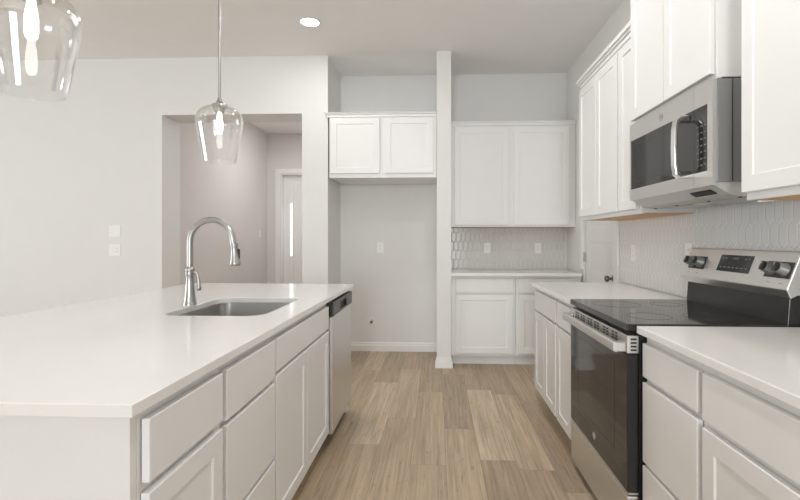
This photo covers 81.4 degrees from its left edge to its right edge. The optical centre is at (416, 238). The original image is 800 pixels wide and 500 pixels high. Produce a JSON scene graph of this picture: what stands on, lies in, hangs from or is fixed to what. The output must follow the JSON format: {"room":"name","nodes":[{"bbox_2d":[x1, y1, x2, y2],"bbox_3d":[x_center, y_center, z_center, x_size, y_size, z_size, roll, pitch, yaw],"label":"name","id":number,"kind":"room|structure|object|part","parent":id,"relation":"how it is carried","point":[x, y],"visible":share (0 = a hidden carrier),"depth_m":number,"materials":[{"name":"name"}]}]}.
{"room":"kitchen","nodes":[
{"label":"kitchen","id":0,"kind":"room"},
{"bbox_2d":[0,55,339,317],"bbox_3d":[-3.571,-0.278,5.063,5.430,3.050,0.750,0,0,2],"label":"wall","id":1,"kind":"structure","parent":0,"point":[87,162],"depth_m":4.67,"materials":[{"name":"paint"}]},
{"bbox_2d":[109,225,120,236],"bbox_3d":[-3.028,-0.075,4.660,0.118,0.116,0.010,0,0,2],"label":"switch plate","id":2,"kind":"object","parent":1,"relation":"attached to","point":[114,230],"visible":1,"depth_m":4.66,"materials":[{"name":"white plastic"}]},
{"bbox_2d":[109,244,120,255],"bbox_3d":[-3.028,0.115,4.660,0.118,0.116,0.010,0,0,2],"label":"switch plate","id":3,"kind":"object","parent":1,"relation":"attached to","point":[114,249],"visible":1,"depth_m":4.66,"materials":[{"name":"white plastic"}]},
{"bbox_2d":[180,122,266,284],"bbox_3d":[-2.703,-0.278,6.502,0.120,3.050,3.040,0,0,2],"label":"wall","id":4,"kind":"structure","parent":0,"point":[236,194],"depth_m":6.40,"materials":[{"name":"paint"}]},
{"bbox_2d":[267,134,301,283],"bbox_3d":[-1.726,-0.278,8.052,1.940,3.050,0.140,0,0,2],"label":"wall","id":5,"kind":"structure","parent":0,"point":[284,151],"depth_m":8.01,"materials":[{"name":"paint"}]},
{"bbox_2d":[275,169,301,283],"bbox_3d":[-1.926,0.025,8.051,1.010,2.445,0.158,0,0,2],"label":"trim","id":6,"kind":"structure","parent":5,"relation":"attached to","point":[284,172],"depth_m":7.99,"materials":[{"name":"paint"}]},
{"bbox_2d":[284,176,301,283],"bbox_3d":[-1.923,0.073,8.104,0.796,2.327,0.042,0,0,2],"label":"door","id":7,"kind":"structure","parent":5,"relation":"in","point":[292,184],"depth_m":8.11,"materials":[{"name":"paint"}]},
{"bbox_2d":[0,0,623,133],"bbox_3d":[-2.483,-1.853,1.433,8.215,0.100,16.350,0,0,2],"label":"ceiling","id":8,"kind":"structure","parent":0,"point":[359,37],"depth_m":4.07,"materials":[{"name":"paint"}]},
{"bbox_2d":[23,0,82,99],"bbox_3d":[-1.086,-1.105,1.310,0.236,1.395,0.236,0,0,2],"label":"pendant light","id":9,"kind":"object","parent":8,"relation":"hanging from","point":[31,19],"visible":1,"depth_m":1.30,"materials":[{"name":"clear glass"}]},
{"bbox_3d":[-1.086,-0.613,1.310,0.033,0.109,0.033,0,0,2],"label":"bulb","id":10,"kind":"part","parent":9,"relation":"part of","materials":[{"name":"white glass"}]},
{"bbox_2d":[23,0,42,4],"bbox_3d":[-1.086,-0.709,1.310,0.084,0.081,0.084,0,0,2],"label":"socket","id":11,"kind":"object","parent":9,"relation":"attached to","point":[28,2],"depth_m":1.31,"materials":[{"name":"silver metal"}]},
{"bbox_3d":[-1.086,-0.555,1.310,0.236,0.294,0.236,0,0,2],"label":"lamp shade","id":12,"kind":"part","parent":9,"relation":"part of","materials":[{"name":"clear glass"}]},
{"bbox_2d":[195,0,242,164],"bbox_3d":[-1.038,-1.101,2.447,0.236,1.403,0.236,0,0,2],"label":"pendant light","id":13,"kind":"object","parent":8,"relation":"hanging from","point":[219,107],"visible":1,"depth_m":2.44,"materials":[{"name":"clear glass"}]},
{"bbox_3d":[-1.038,-0.547,2.447,0.236,0.294,0.236,0,0,2],"label":"lamp shade","id":14,"kind":"part","parent":13,"relation":"part of","materials":[{"name":"clear glass"}]},
{"bbox_3d":[-1.038,-1.252,2.447,0.014,1.053,0.014,0,0,2],"label":"stem","id":15,"kind":"part","parent":13,"relation":"part of","materials":[{"name":"silver metal"}]},
{"bbox_2d":[211,98,227,113],"bbox_3d":[-1.038,-0.701,2.447,0.084,0.081,0.084,0,0,2],"label":"socket","id":16,"kind":"object","parent":13,"relation":"attached to","point":[218,109],"depth_m":2.43,"materials":[{"name":"silver metal"}]},
{"bbox_3d":[-1.038,-0.605,2.447,0.033,0.109,0.033,0,0,2],"label":"bulb","id":17,"kind":"part","parent":13,"relation":"part of","materials":[{"name":"white glass"}]},
{"bbox_2d":[299,17,320,26],"bbox_3d":[-0.889,-1.800,3.872,0.184,0.006,0.184,0,0,2],"label":"recessed light","id":18,"kind":"object","parent":8,"relation":"in","point":[305,21],"visible":1,"depth_m":3.87,"materials":[{"name":"paint"}]},
{"bbox_2d":[301,18,318,25],"bbox_3d":[-0.889,-1.801,3.872,0.143,0.003,0.143,0,0,2],"label":"diffuser","id":19,"kind":"object","parent":18,"relation":"attached to","point":[304,21],"depth_m":3.87,"materials":[{"name":"white plastic"}]},
{"bbox_2d":[437,51,450,357],"bbox_3d":[0.275,-0.278,4.800,0.137,3.050,0.645,0,0,2],"label":"wall","id":20,"kind":"structure","parent":0,"point":[443,57],"depth_m":4.48,"materials":[{"name":"paint"}]},
{"bbox_2d":[435,356,452,367],"bbox_3d":[0.262,1.197,4.497,0.169,0.100,0.071,0,0,2],"label":"baseboard","id":21,"kind":"structure","parent":20,"relation":"attached to","point":[439,362],"depth_m":4.46,"materials":[{"name":"paint"}]},
{"bbox_2d":[292,351,596,499],"bbox_3d":[-2.483,1.287,1.433,8.215,0.080,16.350,0,0,2],"label":"floor","id":22,"kind":"structure","parent":0,"point":[411,428],"depth_m":2.86,"materials":[{"name":"brown wood"}]},
{"bbox_2d":[0,416,135,499],"bbox_3d":[-1.010,0.806,1.004,0.816,0.882,0.020,0,0,2],"label":"end panel","id":23,"kind":"object","parent":22,"relation":"on","point":[42,458],"visible":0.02,"depth_m":0.98,"materials":[{"name":"paint"}]},
{"bbox_2d":[136,368,222,499],"bbox_3d":[-0.881,0.806,1.198,0.620,0.882,0.374,0,0,2],"label":"base cabinet","id":24,"kind":"object","parent":22,"relation":"on","point":[179,439],"visible":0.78,"depth_m":1.15,"materials":[{"name":"paint"}]},
{"bbox_3d":[-0.581,0.838,1.182,0.019,0.569,0.348,0,0,2],"label":"door","id":25,"kind":"part","parent":24,"relation":"part of","materials":[{"name":"paint"}]},
{"bbox_2d":[218,337,274,499],"bbox_3d":[-0.864,0.806,1.601,0.620,0.882,0.427,0,0,2],"label":"base cabinet","id":26,"kind":"object","parent":22,"relation":"on","point":[248,423],"visible":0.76,"depth_m":1.55,"materials":[{"name":"paint"}]},
{"bbox_3d":[-0.564,0.700,1.588,0.019,0.285,0.416,0,0,2],"label":"drawer","id":27,"kind":"part","parent":26,"relation":"part of","materials":[{"name":"paint"}]},
{"bbox_3d":[-0.564,0.467,1.588,0.019,0.151,0.416,0,0,2],"label":"drawer","id":28,"kind":"part","parent":26,"relation":"part of","materials":[{"name":"paint"}]},
{"bbox_3d":[-0.564,0.990,1.588,0.019,0.265,0.416,0,0,2],"label":"drawer","id":29,"kind":"part","parent":26,"relation":"part of","materials":[{"name":"paint"}]},
{"bbox_2d":[270,304,328,499],"bbox_3d":[-0.835,0.806,2.268,0.620,0.882,0.904,0,0,2],"label":"base cabinet","id":30,"kind":"object","parent":22,"relation":"on","point":[301,381],"visible":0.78,"depth_m":2.14,"materials":[{"name":"paint"}]},
{"bbox_2d":[0,283,353,417],"bbox_3d":[-1.135,0.349,2.212,1.232,0.028,2.501,0,0,2],"label":"countertop","id":31,"kind":"structure","parent":30,"relation":"on","point":[120,356],"depth_m":1.48,"materials":[{"name":"white stone"}]},
{"bbox_2d":[183,217,240,305],"bbox_3d":[-1.035,0.113,2.352,0.296,0.444,0.067,0,0,2],"label":"faucet","id":32,"kind":"object","parent":31,"relation":"on","point":[189,295],"visible":1,"depth_m":2.34,"materials":[{"name":"silver metal"}]},
{"bbox_3d":[-1.112,0.212,2.355,0.043,0.102,0.025,0,0,2],"label":"lever handle","id":33,"kind":"part","parent":32,"relation":"part of","materials":[{"name":"silver metal"}]},
{"bbox_3d":[-1.038,0.018,2.352,0.256,0.254,0.030,0,0,2],"label":"spout","id":34,"kind":"part","parent":32,"relation":"part of","materials":[{"name":"silver metal"}]},
{"bbox_2d":[178,303,289,315],"bbox_3d":[-0.887,0.475,2.320,0.510,0.223,0.662,0,0,2],"label":"sink","id":35,"kind":"object","parent":31,"relation":"in","point":[223,309],"visible":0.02,"depth_m":2.63,"materials":[{"name":"silver metal"}]},
{"bbox_3d":[-0.545,0.829,2.023,0.019,0.587,0.430,0,0,2],"label":"door","id":36,"kind":"part","parent":30,"relation":"part of","materials":[{"name":"paint"}]},
{"bbox_3d":[-0.535,0.455,2.245,0.019,0.128,0.874,0,0,2],"label":"drawer","id":37,"kind":"part","parent":30,"relation":"part of","materials":[{"name":"paint"}]},
{"bbox_3d":[-0.526,0.829,2.463,0.019,0.587,0.438,0,0,2],"label":"door","id":38,"kind":"part","parent":30,"relation":"part of","materials":[{"name":"paint"}]},
{"bbox_2d":[326,291,351,433],"bbox_3d":[-0.782,0.806,3.024,0.616,0.871,0.594,0,0,2],"label":"dishwasher","id":39,"kind":"object","parent":22,"relation":"on","point":[339,329],"visible":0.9,"depth_m":2.91,"materials":[{"name":"grey paint"}]},
{"bbox_2d":[451,276,514,363],"bbox_3d":[0.661,0.806,4.811,0.626,0.882,0.560,0,0,2],"label":"base cabinet","id":40,"kind":"object","parent":22,"relation":"on","point":[482,307],"visible":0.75,"depth_m":4.54,"materials":[{"name":"paint"}]},
{"bbox_3d":[0.658,0.461,4.540,0.555,0.140,0.019,0,0,2],"label":"drawer","id":41,"kind":"part","parent":40,"relation":"part of","materials":[{"name":"paint"}]},
{"bbox_3d":[0.658,0.835,4.540,0.555,0.575,0.019,0,0,2],"label":"door","id":42,"kind":"part","parent":40,"relation":"part of","materials":[{"name":"paint"}]},
{"bbox_2d":[451,269,581,276],"bbox_3d":[0.968,0.349,4.773,1.247,0.028,0.620,0,0,2],"label":"countertop","id":43,"kind":"structure","parent":40,"relation":"on","point":[454,272],"depth_m":4.58,"materials":[{"name":"white stone"}]},
{"bbox_2d":[535,289,559,417],"bbox_3d":[1.192,0.806,3.214,0.620,0.882,0.644,0,0,2],"label":"base cabinet","id":44,"kind":"object","parent":22,"relation":"on","point":[546,325],"visible":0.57,"depth_m":3.17,"materials":[{"name":"paint"}]},
{"bbox_3d":[0.899,0.835,3.381,0.019,0.575,0.300,0,0,2],"label":"door","id":45,"kind":"part","parent":44,"relation":"part of","materials":[{"name":"paint"}]},
{"bbox_3d":[0.892,0.461,3.228,0.019,0.140,0.607,0,0,2],"label":"drawer","id":46,"kind":"part","parent":44,"relation":"part of","materials":[{"name":"paint"}]},
{"bbox_3d":[0.885,0.835,3.075,0.019,0.575,0.301,0,0,2],"label":"door","id":47,"kind":"part","parent":44,"relation":"part of","materials":[{"name":"paint"}]},
{"bbox_2d":[531,282,686,303],"bbox_3d":[1.197,0.349,3.053,0.681,0.028,1.007,0,0,2],"label":"countertop","id":48,"kind":"structure","parent":44,"relation":"on","point":[563,291],"depth_m":2.94,"materials":[{"name":"white stone"}]},
{"bbox_2d":[514,276,580,363],"bbox_3d":[1.291,0.806,4.784,0.631,0.882,0.560,0,0,2],"label":"base cabinet","id":49,"kind":"object","parent":22,"relation":"on","point":[525,309],"visible":0.35,"depth_m":4.52,"materials":[{"name":"paint"}]},
{"bbox_3d":[1.269,0.835,4.514,0.559,0.575,0.019,0,0,2],"label":"door","id":50,"kind":"part","parent":49,"relation":"part of","materials":[{"name":"paint"}]},
{"bbox_3d":[1.269,0.461,4.514,0.559,0.140,0.019,0,0,2],"label":"drawer","id":51,"kind":"part","parent":49,"relation":"part of","materials":[{"name":"paint"}]},
{"bbox_2d":[557,300,575,439],"bbox_3d":[1.171,0.806,2.721,0.620,0.882,0.337,0,0,2],"label":"base cabinet","id":52,"kind":"object","parent":22,"relation":"on","point":[564,331],"visible":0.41,"depth_m":2.73,"materials":[{"name":"paint"}]},
{"bbox_3d":[0.871,0.461,2.734,0.019,0.140,0.298,0,0,2],"label":"drawer","id":53,"kind":"part","parent":52,"relation":"part of","materials":[{"name":"paint"}]},
{"bbox_3d":[0.871,0.835,2.734,0.019,0.575,0.298,0,0,2],"label":"door","id":54,"kind":"part","parent":52,"relation":"part of","materials":[{"name":"paint"}]},
{"bbox_2d":[643,338,706,499],"bbox_3d":[1.151,0.806,1.571,0.600,0.882,0.396,0,0,2],"label":"base cabinet","id":55,"kind":"object","parent":22,"relation":"on","point":[673,422],"visible":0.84,"depth_m":1.55,"materials":[{"name":"paint"}]},
{"bbox_3d":[0.860,0.992,1.585,0.019,0.261,0.372,0,0,2],"label":"drawer","id":56,"kind":"part","parent":55,"relation":"part of","materials":[{"name":"paint"}]},
{"bbox_3d":[0.860,0.696,1.585,0.019,0.302,0.372,0,0,2],"label":"drawer","id":57,"kind":"part","parent":55,"relation":"part of","materials":[{"name":"paint"}]},
{"bbox_3d":[0.860,0.461,1.585,0.019,0.128,0.372,0,0,2],"label":"drawer","id":58,"kind":"part","parent":55,"relation":"part of","materials":[{"name":"paint"}]},
{"bbox_2d":[563,248,799,499],"bbox_3d":[1.137,0.648,2.161,0.714,1.198,0.764,0,0,2],"label":"range","id":59,"kind":"object","parent":22,"relation":"on","point":[727,287],"visible":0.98,"depth_m":2.02,"materials":[{"name":"silver metal"}]},
{"bbox_3d":[0.805,0.423,2.175,0.050,0.040,0.732,0,0,2],"label":"oven handle","id":60,"kind":"part","parent":59,"relation":"part of","materials":[{"name":"silver metal"}]},
{"bbox_3d":[0.852,1.099,2.173,0.044,0.205,0.756,0,0,2],"label":"storage drawer","id":61,"kind":"part","parent":59,"relation":"part of","materials":[{"name":"silver metal"}]},
{"bbox_3d":[0.852,0.410,2.173,0.044,0.070,0.756,0,0,2],"label":"vent trim","id":62,"kind":"part","parent":59,"relation":"part of","materials":[{"name":"silver metal"}]},
{"bbox_3d":[0.852,0.715,2.173,0.045,0.535,0.756,0,0,2],"label":"oven door","id":63,"kind":"part","parent":59,"relation":"part of","materials":[{"name":"black glass"}]},
{"bbox_3d":[0.852,0.987,2.173,0.040,0.008,0.758,0,0,2],"label":"door trim","id":64,"kind":"part","parent":59,"relation":"part of","materials":[{"name":"silver metal"}]},
{"bbox_2d":[570,299,788,330],"bbox_3d":[1.130,0.344,2.161,0.608,0.029,0.760,0,0,2],"label":"cooktop","id":65,"kind":"object","parent":59,"relation":"in","point":[618,314],"depth_m":2.05,"materials":[{"name":"black glass"}]},
{"bbox_3d":[1.445,0.119,2.455,0.049,0.057,0.054,0,0,2],"label":"knob","id":66,"kind":"part","parent":59,"relation":"part of","materials":[{"name":"grey paint"}]},
{"bbox_3d":[1.442,0.119,2.380,0.049,0.057,0.054,0,0,2],"label":"knob","id":67,"kind":"part","parent":59,"relation":"part of","materials":[{"name":"grey paint"}]},
{"bbox_3d":[1.458,0.124,2.380,0.026,0.064,0.068,0,0,2],"label":"knob plate","id":68,"kind":"part","parent":59,"relation":"part of","materials":[{"name":"black plastic"}]},
{"bbox_3d":[1.458,0.140,2.147,0.071,0.180,0.764,0,0,2],"label":"control panel","id":69,"kind":"part","parent":59,"relation":"part of","materials":[{"name":"silver metal"}]},
{"bbox_3d":[1.420,0.119,1.881,0.049,0.057,0.054,0,0,2],"label":"knob","id":70,"kind":"part","parent":59,"relation":"part of","materials":[{"name":"grey paint"}]},
{"bbox_3d":[1.437,0.124,1.880,0.026,0.064,0.068,0,0,2],"label":"knob plate","id":71,"kind":"part","parent":59,"relation":"part of","materials":[{"name":"black plastic"}]},
{"bbox_3d":[1.417,0.119,1.809,0.049,0.057,0.054,0,0,2],"label":"knob","id":72,"kind":"part","parent":59,"relation":"part of","materials":[{"name":"grey paint"}]},
{"bbox_3d":[1.434,0.124,1.808,0.026,0.064,0.068,0,0,2],"label":"knob plate","id":73,"kind":"part","parent":59,"relation":"part of","materials":[{"name":"black plastic"}]},
{"bbox_2d":[702,366,799,499],"bbox_3d":[1.125,0.806,0.973,0.600,0.882,0.799,0,0,2],"label":"base cabinet","id":74,"kind":"object","parent":22,"relation":"on","point":[751,437],"visible":0.86,"depth_m":1.18,"materials":[{"name":"paint"}]},
{"bbox_2d":[637,326,799,409],"bbox_3d":[1.136,0.349,1.161,0.640,0.028,1.218,0,0,2],"label":"countertop","id":75,"kind":"structure","parent":74,"relation":"on","point":[766,360],"depth_m":1.39,"materials":[{"name":"white stone"}]},
{"bbox_3d":[0.843,0.840,1.180,0.019,0.565,0.385,0,0,2],"label":"door","id":76,"kind":"part","parent":74,"relation":"part of","materials":[{"name":"paint"}]},
{"bbox_2d":[340,73,566,342],"bbox_3d":[0.471,-0.278,5.190,2.635,3.050,0.150,0,0,2],"label":"wall","id":77,"kind":"structure","parent":0,"point":[396,287],"depth_m":5.14,"materials":[{"name":"paint"}]},
{"bbox_2d":[368,319,375,325],"bbox_3d":[-0.498,0.927,5.131,0.080,0.080,0.050,0,0,2],"label":"water valve","id":78,"kind":"object","parent":77,"relation":"attached to","point":[371,322],"visible":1,"depth_m":5.15,"materials":[{"name":"white plastic"}]},
{"bbox_2d":[377,242,382,252],"bbox_3d":[-0.408,0.100,5.148,0.072,0.116,0.008,0,0,2],"label":"outlet","id":79,"kind":"object","parent":77,"relation":"attached to","point":[379,244],"visible":1,"depth_m":5.15,"materials":[{"name":"white plastic"}]},
{"bbox_2d":[324,111,436,184],"bbox_3d":[-0.344,-0.911,4.818,1.098,0.637,0.632,0,0,2],"label":"upper cabinet","id":80,"kind":"object","parent":77,"relation":"attached to","point":[385,147],"visible":1,"depth_m":4.52,"materials":[{"name":"paint"}]},
{"bbox_3d":[-0.601,-0.904,4.535,0.481,0.538,0.019,0,0,2],"label":"door","id":81,"kind":"part","parent":80,"relation":"part of","materials":[{"name":"paint"}]},
{"bbox_3d":[-0.344,-1.208,4.818,1.098,0.045,0.632,0,0,2],"label":"crown moulding","id":82,"kind":"part","parent":80,"relation":"part of","materials":[{"name":"paint"}]},
{"bbox_3d":[-0.075,-0.904,4.512,0.470,0.538,0.019,0,0,2],"label":"door","id":83,"kind":"part","parent":80,"relation":"part of","materials":[{"name":"paint"}]},
{"bbox_2d":[351,342,436,351],"bbox_3d":[-0.314,1.197,5.140,1.070,0.100,0.016,0,0,2],"label":"baseboard","id":84,"kind":"structure","parent":77,"relation":"attached to","point":[355,346],"depth_m":5.13,"materials":[{"name":"paint"}]},
{"bbox_2d":[451,228,564,268],"bbox_3d":[0.987,0.100,5.088,1.255,0.466,0.009,0,0,2],"label":"tiled wall","id":85,"kind":"structure","parent":77,"relation":"attached to","point":[511,248],"depth_m":5.08,"materials":[{"name":"white tile"}]},
{"bbox_2d":[484,243,490,252],"bbox_3d":[0.771,0.104,5.088,0.072,0.116,0.008,0,0,2],"label":"outlet","id":86,"kind":"object","parent":85,"relation":"attached to","point":[487,246],"visible":1,"depth_m":5.09,"materials":[{"name":"white plastic"}]},
{"bbox_2d":[535,243,540,252],"bbox_3d":[1.319,0.104,5.065,0.072,0.116,0.008,0,0,2],"label":"outlet","id":87,"kind":"object","parent":85,"relation":"attached to","point":[537,245],"visible":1,"depth_m":5.06,"materials":[{"name":"white plastic"}]},
{"bbox_2d":[451,120,575,227],"bbox_3d":[0.988,-0.658,4.906,1.271,1.083,0.352,0,0,2],"label":"upper cabinet","id":88,"kind":"object","parent":77,"relation":"attached to","point":[521,173],"visible":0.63,"depth_m":4.75,"materials":[{"name":"paint"}]},
{"bbox_3d":[0.662,-0.638,4.765,0.546,1.000,0.019,0,0,2],"label":"door","id":89,"kind":"part","parent":88,"relation":"part of","materials":[{"name":"paint"}]},
{"bbox_3d":[0.997,-0.119,4.932,1.248,0.004,0.296,0,0,2],"label":"underside panel","id":90,"kind":"part","parent":88,"relation":"part of","materials":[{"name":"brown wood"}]},
{"bbox_3d":[0.988,-1.179,4.906,1.271,0.042,0.352,0,0,2],"label":"crown moulding","id":91,"kind":"part","parent":88,"relation":"part of","materials":[{"name":"paint"}]},
{"bbox_3d":[1.270,-0.638,4.739,0.560,1.000,0.019,0,0,2],"label":"door","id":92,"kind":"part","parent":88,"relation":"part of","materials":[{"name":"paint"}]},
{"bbox_2d":[567,0,685,297],"bbox_3d":[1.455,-0.278,-0.848,0.150,3.050,11.830,0,0,2],"label":"wall","id":93,"kind":"structure","parent":0,"point":[621,17],"depth_m":4.65,"materials":[{"name":"paint"}]},
{"bbox_2d":[583,221,612,281],"bbox_3d":[1.593,0.222,4.093,0.108,2.030,0.776,0,0,2],"label":"door","id":94,"kind":"structure","parent":93,"relation":"in","point":[598,256],"depth_m":4.11,"materials":[{"name":"paint"}]},
{"bbox_3d":[1.561,0.327,3.776,0.071,0.056,0.056,0,0,2],"label":"knob","id":95,"kind":"part","parent":94,"relation":"part of","materials":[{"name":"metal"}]},
{"bbox_2d":[580,217,618,282],"bbox_3d":[1.583,0.187,4.074,0.018,2.120,0.943,0,0,2],"label":"trim","id":96,"kind":"structure","parent":93,"relation":"attached to","point":[615,223],"depth_m":3.66,"materials":[{"name":"paint"}]},
{"bbox_2d":[576,38,661,220],"bbox_3d":[1.387,-0.682,3.235,0.317,1.091,0.808,0,0,2],"label":"upper cabinet","id":97,"kind":"object","parent":93,"relation":"attached to","point":[598,94],"visible":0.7,"depth_m":3.17,"materials":[{"name":"paint"}]},
{"bbox_3d":[1.257,-0.651,3.414,0.019,0.973,0.370,0,0,2],"label":"door","id":98,"kind":"part","parent":97,"relation":"part of","materials":[{"name":"paint"}]},
{"bbox_3d":[1.387,-1.196,3.235,0.317,0.065,0.808,0,0,2],"label":"crown moulding","id":99,"kind":"part","parent":97,"relation":"part of","materials":[{"name":"paint"}]},
{"bbox_3d":[1.241,-0.651,3.035,0.019,0.973,0.368,0,0,2],"label":"door","id":100,"kind":"part","parent":97,"relation":"part of","materials":[{"name":"paint"}]},
{"bbox_3d":[1.412,-0.139,3.210,0.261,0.004,0.753,0,0,2],"label":"underside panel","id":101,"kind":"part","parent":97,"relation":"part of","materials":[{"name":"brown wood"}]},
{"bbox_2d":[616,20,693,215],"bbox_3d":[1.363,-0.682,2.688,0.317,1.091,0.283,0,0,2],"label":"upper cabinet","id":102,"kind":"object","parent":93,"relation":"attached to","point":[627,207],"visible":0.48,"depth_m":2.73,"materials":[{"name":"paint"}]},
{"bbox_3d":[1.363,-1.196,2.688,0.317,0.065,0.283,0,0,2],"label":"crown moulding","id":103,"kind":"part","parent":102,"relation":"part of","materials":[{"name":"paint"}]},
{"bbox_3d":[1.227,-0.651,2.699,0.019,0.973,0.250,0,0,2],"label":"door","id":104,"kind":"part","parent":102,"relation":"part of","materials":[{"name":"paint"}]},
{"bbox_3d":[1.389,-0.139,2.679,0.261,0.004,0.260,0,0,2],"label":"underside panel","id":105,"kind":"part","parent":102,"relation":"part of","materials":[{"name":"brown wood"}]},
{"bbox_2d":[631,0,741,122],"bbox_3d":[1.320,-1.020,2.152,0.357,0.797,0.786,0,0,2],"label":"upper cabinet","id":106,"kind":"object","parent":93,"relation":"attached to","point":[677,46],"visible":0.52,"depth_m":2.05,"materials":[{"name":"paint"}]},
{"bbox_3d":[1.172,-0.985,2.366,0.019,0.687,0.364,0,0,2],"label":"door","id":107,"kind":"part","parent":106,"relation":"part of","materials":[{"name":"paint"}]},
{"bbox_3d":[1.156,-0.985,1.992,0.019,0.687,0.368,0,0,2],"label":"door","id":108,"kind":"part","parent":106,"relation":"part of","materials":[{"name":"paint"}]},
{"bbox_2d":[630,78,757,208],"bbox_3d":[1.289,-0.387,2.158,0.409,0.456,0.762,0,0,2],"label":"microwave","id":109,"kind":"object","parent":106,"relation":"attached to","point":[686,153],"visible":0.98,"depth_m":1.94,"materials":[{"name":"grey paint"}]},
{"bbox_3d":[1.161,-0.410,2.227,0.018,0.410,0.634,0,0,2],"label":"door","id":110,"kind":"part","parent":109,"relation":"part of","materials":[{"name":"black glass"}]},
{"bbox_3d":[1.161,-0.396,2.220,0.016,0.262,0.620,0,0,2],"label":"door glass","id":111,"kind":"part","parent":109,"relation":"part of","materials":[{"name":"black glass"}]},
{"bbox_3d":[1.109,-0.383,1.957,0.065,0.264,0.034,0,0,2],"label":"handle","id":112,"kind":"part","parent":109,"relation":"part of","materials":[{"name":"silver metal"}]},
{"bbox_3d":[1.146,-0.396,1.861,0.016,0.262,0.094,0,0,2],"label":"control glass","id":113,"kind":"part","parent":109,"relation":"part of","materials":[{"name":"black glass"}]},
{"bbox_2d":[697,124,705,166],"bbox_3d":[1.137,-0.371,1.859,0.001,0.162,0.066,0,0,2],"label":"print","id":114,"kind":"object","parent":109,"relation":"attached to","point":[701,128],"depth_m":1.86},
{"bbox_3d":[1.144,-0.410,1.845,0.018,0.410,0.126,0,0,2],"label":"control panel","id":115,"kind":"part","parent":109,"relation":"part of","materials":[{"name":"silver metal"}]},
{"bbox_2d":[620,200,799,297],"bbox_3d":[1.496,-0.175,1.954,0.009,1.016,3.232,0,0,2],"label":"tiled wall","id":116,"kind":"structure","parent":93,"relation":"attached to","point":[659,265],"depth_m":2.55,"materials":[{"name":"white tile"}]},
{"bbox_2d":[631,245,635,260],"bbox_3d":[1.546,0.104,3.324,0.008,0.116,0.072,0,0,2],"label":"outlet","id":117,"kind":"object","parent":116,"relation":"attached to","point":[633,247],"visible":1,"depth_m":3.31,"materials":[{"name":"white plastic"}]},
{"bbox_2d":[685,243,692,255],"bbox_3d":[1.515,0.082,2.592,0.008,0.116,0.072,0,0,2],"label":"outlet","id":118,"kind":"object","parent":116,"relation":"attached to","point":[688,246],"visible":0.59,"depth_m":2.59,"materials":[{"name":"white plastic"}]},
{"bbox_2d":[686,247,689,255],"bbox_3d":[1.512,0.082,2.592,0.002,0.068,0.032,0,0,2],"label":"receptacle","id":119,"kind":"object","parent":118,"relation":"attached to","point":[687,248],"depth_m":2.60,"materials":[{"name":"white plastic"}]},
{"bbox_2d":[742,0,799,201],"bbox_3d":[1.308,-0.650,1.259,0.305,1.026,1.018,0,0,2],"label":"upper cabinet","id":120,"kind":"object","parent":93,"relation":"attached to","point":[770,28],"visible":1,"depth_m":1.54,"materials":[{"name":"paint"}]},
{"bbox_3d":[1.326,-0.139,1.206,0.261,0.004,0.906,0,0,2],"label":"underside panel","id":121,"kind":"part","parent":120,"relation":"part of","materials":[{"name":"brown wood"}]}
]}

